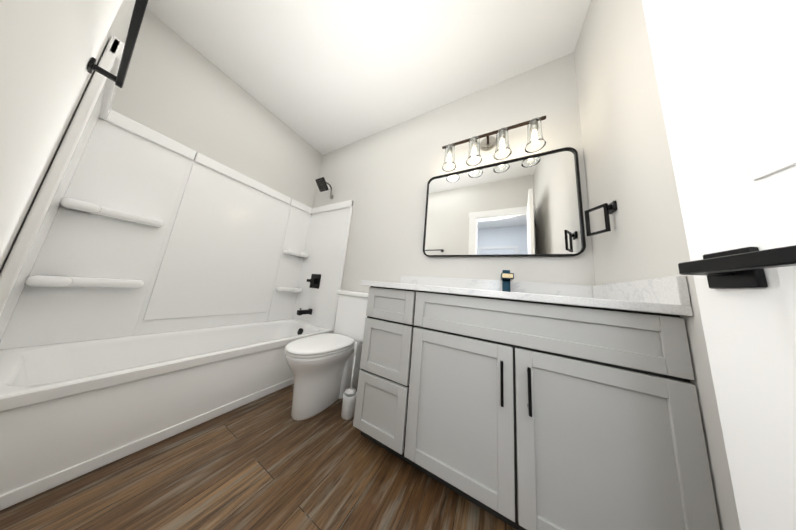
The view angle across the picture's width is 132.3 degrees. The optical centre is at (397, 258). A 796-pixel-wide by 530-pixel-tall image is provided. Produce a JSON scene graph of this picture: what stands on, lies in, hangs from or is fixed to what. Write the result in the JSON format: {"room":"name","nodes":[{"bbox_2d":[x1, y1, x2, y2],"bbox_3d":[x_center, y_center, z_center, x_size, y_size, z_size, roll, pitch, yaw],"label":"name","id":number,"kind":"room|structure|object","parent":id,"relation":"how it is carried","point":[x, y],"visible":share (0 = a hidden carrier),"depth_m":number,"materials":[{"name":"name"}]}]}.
{"room":"bathroom","nodes":[
{"label":"bathroom","id":0,"kind":"room"},
{"bbox_2d":[0,0,135,272],"bbox_3d":[-1.130,-0.509,0.528,1.995,2.730,0.120,0,-11,28],"label":"wall","id":1,"kind":"structure","parent":0,"point":[49,49],"depth_m":0.44,"materials":[{"name":"white paint"}]},
{"bbox_2d":[87,0,148,87],"bbox_3d":[-0.886,-0.711,0.552,0.600,0.044,0.070,0,-11,28],"label":"towel bar","id":2,"kind":"object","parent":1,"relation":"attached to","point":[139,9],"visible":1,"depth_m":0.59,"materials":[{"name":"black metal"}]},
{"bbox_2d":[111,9,321,207],"bbox_3d":[-1.697,-0.364,1.705,0.120,2.730,1.680,0,-11,28],"label":"wall","id":3,"kind":"structure","parent":0,"point":[177,88],"depth_m":1.57,"materials":[{"name":"white paint"}]},
{"bbox_2d":[0,384,515,529],"bbox_3d":[-0.527,1.040,0.836,3.010,0.100,1.800,0,-11,28],"label":"floor","id":4,"kind":"structure","parent":0,"point":[268,462],"depth_m":0.75,"materials":[{"name":"brown wood"}]},
{"bbox_2d":[0,36,353,510],"bbox_3d":[-1.316,0.075,1.472,0.767,1.862,1.554,0,-11,28],"label":"bathtub","id":5,"kind":"object","parent":4,"relation":"on","point":[154,287],"visible":0.92,"depth_m":1.15,"materials":[{"name":"white plastic"}]},
{"bbox_2d":[297,308,311,314],"bbox_3d":[-1.070,0.604,2.016,0.064,0.077,0.153,0,-11,28],"label":"tub spout","id":6,"kind":"object","parent":5,"relation":"attached to","point":[302,312],"visible":1,"depth_m":1.99,"materials":[{"name":"black metal"}]},
{"bbox_2d":[307,274,320,288],"bbox_3d":[-1.022,0.269,2.125,0.190,0.170,0.047,0,-11,28],"label":"shower valve","id":7,"kind":"object","parent":5,"relation":"attached to","point":[314,280],"visible":1,"depth_m":2.11,"materials":[{"name":"black metal"}]},
{"bbox_2d":[285,290,368,420],"bbox_3d":[-0.516,0.670,1.396,0.416,0.815,0.702,0,-11,28],"label":"toilet","id":8,"kind":"object","parent":4,"relation":"on","point":[321,366],"visible":0.96,"depth_m":1.25,"materials":[{"name":"white ceramic"}]},
{"bbox_2d":[341,342,357,419],"bbox_3d":[-0.321,0.837,1.238,0.096,0.470,0.096,0,-11,28],"label":"toilet brush","id":9,"kind":"object","parent":4,"relation":"on","point":[348,403],"visible":1,"depth_m":1.18,"materials":[{"name":"white plastic"}]},
{"bbox_2d":[353,283,719,529],"bbox_3d":[0.427,0.654,0.976,1.223,0.880,0.568,0,-11,28],"label":"bathroom vanity","id":10,"kind":"object","parent":4,"relation":"on","point":[533,406],"depth_m":0.65,"materials":[{"name":"grey wood"}]},
{"bbox_2d":[361,280,691,310],"bbox_3d":[0.451,0.208,1.067,1.268,0.030,0.557,0,-11,28],"label":"countertop","id":11,"kind":"structure","parent":10,"relation":"on","point":[580,298],"depth_m":0.70,"materials":[{"name":"white stone"}]},
{"bbox_2d":[500,270,513,291],"bbox_3d":[0.690,0.145,1.117,0.160,0.152,0.162,0,-11,28],"label":"faucet","id":12,"kind":"object","parent":11,"relation":"on","point":[506,277],"visible":0.73,"depth_m":1.13,"materials":[{"name":"blue"}]},
{"bbox_2d":[146,0,590,154],"bbox_3d":[-0.268,-1.739,1.304,3.010,0.100,1.800,0,-11,28],"label":"ceiling","id":13,"kind":"structure","parent":0,"point":[322,77],"depth_m":1.40,"materials":[{"name":"white paint"}]},
{"bbox_2d":[313,52,595,291],"bbox_3d":[-0.006,-0.191,1.796,3.010,2.730,0.120,0,-11,28],"label":"wall","id":14,"kind":"structure","parent":0,"point":[380,179],"depth_m":1.66,"materials":[{"name":"white paint"}]},
{"bbox_2d":[315,177,333,198],"bbox_3d":[-0.921,-0.894,2.244,0.150,0.182,0.223,0,-11,28],"label":"shower head","id":15,"kind":"object","parent":14,"relation":"attached to","point":[322,183],"visible":1,"depth_m":2.20},
{"bbox_2d":[442,115,545,171],"bbox_3d":[0.714,-0.905,1.399,0.720,0.271,0.162,0,-11,28],"label":"sconce","id":16,"kind":"object","parent":14,"relation":"attached to","point":[536,141],"visible":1,"depth_m":1.36,"materials":[{"name":"glass"}]},
{"bbox_2d":[401,275,592,298],"bbox_3d":[0.573,0.200,1.314,1.248,0.090,0.020,0,-11,28],"label":"backsplash","id":17,"kind":"structure","parent":14,"relation":"attached to","point":[486,285],"depth_m":1.19,"materials":[{"name":"white stone"}]},
{"bbox_2d":[423,147,585,256],"bbox_3d":[0.706,-0.384,1.363,1.033,0.754,0.031,0,-11,28],"label":"mirror","id":18,"kind":"object","parent":14,"relation":"attached to","point":[529,206],"visible":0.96,"depth_m":1.29,"materials":[{"name":"clear glass"}]},
{"bbox_2d":[574,0,740,529],"bbox_3d":[0.846,-0.358,0.331,0.120,2.730,1.680,0,-11,28],"label":"wall","id":19,"kind":"structure","parent":0,"point":[628,165],"depth_m":0.75,"materials":[{"name":"white paint"}]},
{"bbox_2d":[584,200,616,235],"bbox_3d":[1.039,-0.201,0.903,0.081,0.147,0.102,0,-11,28],"label":"towel ring","id":20,"kind":"object","parent":19,"relation":"attached to","point":[611,208],"visible":0.98,"depth_m":0.88,"materials":[{"name":"black metal"}]},
{"bbox_2d":[593,276,690,302],"bbox_3d":[1.006,0.150,0.780,0.020,0.090,0.557,0,-11,28],"label":"backsplash","id":21,"kind":"structure","parent":19,"relation":"attached to","point":[672,289],"depth_m":0.64,"materials":[{"name":"white stone"}]},
{"bbox_2d":[642,0,795,529],"bbox_3d":[0.473,-0.135,0.058,0.168,2.118,0.702,0,-11,28],"label":"door","id":22,"kind":"structure","parent":19,"relation":"in","point":[725,71],"depth_m":0.29,"materials":[{"name":"white wood"}]}
]}

